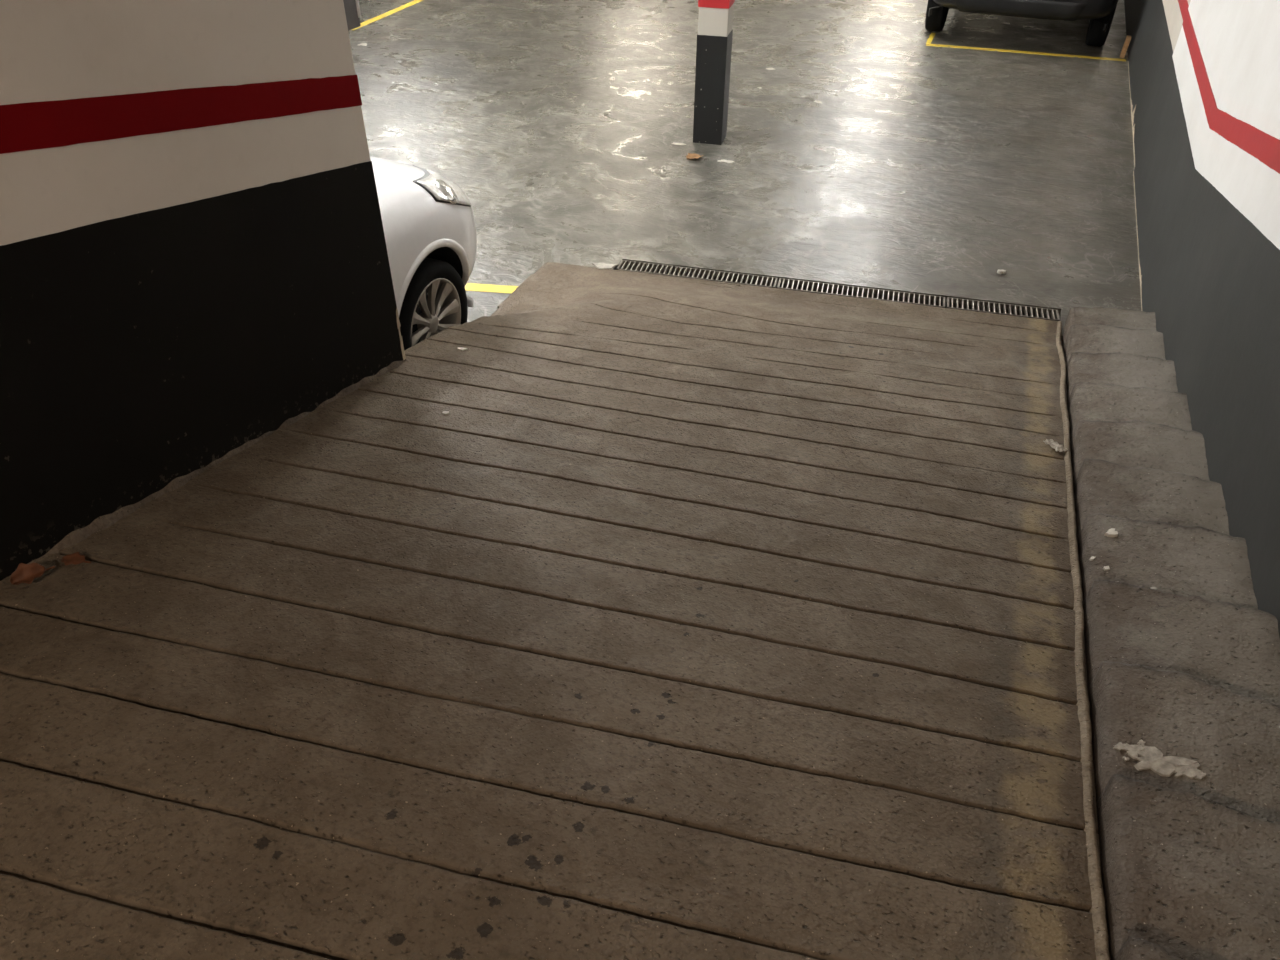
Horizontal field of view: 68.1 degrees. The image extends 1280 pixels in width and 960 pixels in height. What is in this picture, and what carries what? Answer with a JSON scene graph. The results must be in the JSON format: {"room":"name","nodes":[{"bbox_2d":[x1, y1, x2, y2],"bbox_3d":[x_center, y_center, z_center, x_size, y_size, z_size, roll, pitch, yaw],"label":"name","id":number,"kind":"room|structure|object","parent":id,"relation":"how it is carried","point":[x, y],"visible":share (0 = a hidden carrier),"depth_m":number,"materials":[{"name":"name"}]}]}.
{"room":"parking garage ramp","nodes":[
{"label":"parking garage ramp","id":0,"kind":"room"},
{"bbox_2d":[0,0,406,580],"bbox_3d":[-2.396,0.161,0.350,0.130,4.650,7.393,14,40,16],"label":"wall","id":1,"kind":"structure","parent":0,"point":[194,261],"depth_m":2.81,"materials":[{"name":"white paint"}]},
{"bbox_2d":[343,0,360,30],"bbox_3d":[-1.053,-1.838,3.213,0.090,0.560,0.086,14,40,16],"label":"box","id":2,"kind":"object","parent":1,"relation":"attached to","point":[352,8],"visible":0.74,"depth_m":3.35,"materials":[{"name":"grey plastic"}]},
{"bbox_2d":[348,0,1141,339],"bbox_3d":[-1.765,-4.456,9.989,13.055,0.120,27.500,14,40,16],"label":"floor","id":3,"kind":"structure","parent":0,"point":[919,168],"depth_m":7.85,"materials":[{"name":"concrete"}]},
{"bbox_2d":[352,0,422,29],"bbox_3d":[-2.600,-6.317,12.247,0.106,0.004,4.256,12,40,14],"label":"parking line","id":4,"kind":"object","parent":3,"relation":"on","point":[390,12],"visible":0.91,"depth_m":11.28,"materials":[{"name":"yellow paint"}]},
{"bbox_2d":[370,156,476,350],"bbox_3d":[-2.208,-0.644,3.906,1.781,1.515,3.945,14,40,16],"label":"car","id":5,"kind":"object","parent":3,"relation":"on","point":[428,221],"visible":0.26,"depth_m":4.64,"materials":[{"name":"white paint"}]},
{"bbox_2d":[465,283,517,293],"bbox_3d":[-2.068,-1.284,5.924,2.686,0.026,0.089,6,39,7],"label":"parking line","id":6,"kind":"object","parent":3,"relation":"on","point":[469,286],"visible":0.12,"depth_m":5.78,"materials":[{"name":"yellow paint"}]},
{"bbox_2d":[0,262,1110,959],"bbox_3d":[-0.749,0.947,1.573,3.345,2.138,10.073,14,40,16],"label":"ramp","id":7,"kind":"object","parent":3,"relation":"on","point":[765,640],"visible":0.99,"depth_m":2.41,"materials":[{"name":"concrete"}]},
{"bbox_2d":[10,562,54,584],"bbox_3d":[-1.628,0.249,2.534,0.107,0.047,0.058,-26,45,-30],"label":"dry leaf","id":8,"kind":"object","parent":7,"relation":"on","point":[25,573],"visible":1,"depth_m":2.54,"materials":[{"name":"brown plant"}]},
{"bbox_2d":[61,552,90,564],"bbox_3d":[-1.573,0.221,2.640,0.079,0.010,0.053,-12,40,-15],"label":"dry leaf","id":9,"kind":"object","parent":7,"relation":"on","point":[75,558],"visible":1,"depth_m":2.64,"materials":[{"name":"brown plant"}]},
{"bbox_2d":[457,347,467,351],"bbox_3d":[-0.816,-0.597,4.331,0.051,0.019,0.034,14,40,16],"label":"flake","id":10,"kind":"object","parent":7,"relation":"on","point":[462,349],"visible":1,"depth_m":4.32,"materials":[{"name":"white paint"}]},
{"bbox_2d":[1043,439,1067,451],"bbox_3d":[1.684,-0.139,3.836,0.056,0.028,0.093,-19,42,-23],"label":"paper scrap","id":11,"kind":"object","parent":7,"relation":"on","point":[1055,445],"visible":1,"depth_m":3.83,"materials":[{"name":"white paper"}]},
{"bbox_2d":[592,263,618,268],"bbox_3d":[-0.224,-1.346,5.951,0.179,0.007,0.089,7,39,9],"label":"flake","id":12,"kind":"object","parent":3,"relation":"on","point":[597,265],"visible":1,"depth_m":5.95,"materials":[{"name":"white paint"}]},
{"bbox_2d":[686,153,703,158],"bbox_3d":[0.429,-2.553,7.470,0.132,0.019,0.122,7,39,8],"label":"dry leaf","id":13,"kind":"object","parent":3,"relation":"on","point":[689,156],"visible":1,"depth_m":7.48,"materials":[{"name":"brown plant"}]},
{"bbox_2d":[616,260,777,287],"bbox_3d":[0.352,-1.275,5.898,0.998,0.031,0.132,9,39,11],"label":"drain grate","id":14,"kind":"object","parent":3,"relation":"in","point":[623,263],"visible":0.81,"depth_m":5.91,"materials":[{"name":"grey metal"}]},
{"bbox_2d":[693,0,734,144],"bbox_3d":[0.585,-3.947,6.955,0.238,2.860,0.238,9,39,11],"label":"pillar","id":15,"kind":"structure","parent":3,"relation":"on","point":[715,19],"depth_m":7.41,"materials":[{"name":"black paint"}]},
{"bbox_2d":[718,159,733,162],"bbox_3d":[0.678,-2.499,7.425,0.135,0.008,0.060,19,42,22],"label":"flake","id":16,"kind":"object","parent":3,"relation":"on","point":[722,160],"visible":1,"depth_m":7.42,"materials":[{"name":"white paint"}]},
{"bbox_2d":[777,278,944,307],"bbox_3d":[1.328,-1.120,5.710,0.994,0.031,0.132,9,39,11],"label":"drain grate","id":17,"kind":"object","parent":3,"relation":"in","point":[783,281],"visible":0.82,"depth_m":5.71,"materials":[{"name":"grey metal"}]},
{"bbox_2d":[926,33,935,43],"bbox_3d":[3.227,-4.900,10.495,0.056,0.004,0.490,14,40,16],"label":"parking line","id":18,"kind":"object","parent":3,"relation":"on","point":[932,35],"visible":1,"depth_m":10.48,"materials":[{"name":"yellow paint"}]},
{"bbox_2d":[997,269,1005,273],"bbox_3d":[2.256,-1.299,5.902,0.053,0.023,0.038,14,40,16],"label":"flake","id":19,"kind":"object","parent":3,"relation":"on","point":[999,271],"visible":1,"depth_m":5.89,"materials":[{"name":"white paint"}]},
{"bbox_2d":[946,297,1059,320],"bbox_3d":[2.125,-0.994,5.556,0.629,0.031,0.132,9,39,11],"label":"drain grate","id":20,"kind":"object","parent":3,"relation":"in","point":[957,301],"visible":0.75,"depth_m":5.56,"materials":[{"name":"grey metal"}]},
{"bbox_2d":[925,0,1118,45],"bbox_3d":[4.649,-6.383,11.026,2.035,1.690,4.260,14,40,16],"label":"estate car","id":21,"kind":"object","parent":3,"relation":"on","point":[1100,13],"visible":1,"depth_m":9.77,"materials":[{"name":"black paint"}]},
{"bbox_2d":[926,43,1125,60],"bbox_3d":[4.072,-4.542,10.048,2.020,0.004,0.089,11,39,13],"label":"parking line","id":22,"kind":"object","parent":3,"relation":"on","point":[927,44],"visible":1,"depth_m":10.04,"materials":[{"name":"yellow paint"}]},
{"bbox_2d":[1120,35,1130,57],"bbox_3d":[5.058,-4.514,9.860,0.055,0.202,0.090,14,40,16],"label":"wooden stick","id":23,"kind":"object","parent":3,"relation":"on","point":[1128,38],"visible":1,"depth_m":9.83,"materials":[{"name":"brown wood"}]},
{"bbox_2d":[1062,307,1279,959],"bbox_3d":[0.860,1.247,1.229,0.423,2.068,9.694,14,40,16],"label":"concrete steps","id":24,"kind":"structure","parent":3,"relation":"on","point":[1183,674],"depth_m":2.40,"materials":[{"name":"concrete"}]},
{"bbox_2d":[1104,528,1117,536],"bbox_3d":[1.521,0.171,3.056,0.038,0.026,0.036,14,40,16],"label":"flake","id":25,"kind":"object","parent":24,"relation":"on","point":[1111,532],"visible":1,"depth_m":3.05,"materials":[{"name":"white paint"}]},
{"bbox_2d":[1124,0,1279,637],"bbox_3d":[4.370,-4.768,6.783,0.255,4.800,27.400,14,40,16],"label":"wall","id":26,"kind":"structure","parent":0,"point":[1206,173],"depth_m":4.19,"materials":[{"name":"white paint"}]}
]}

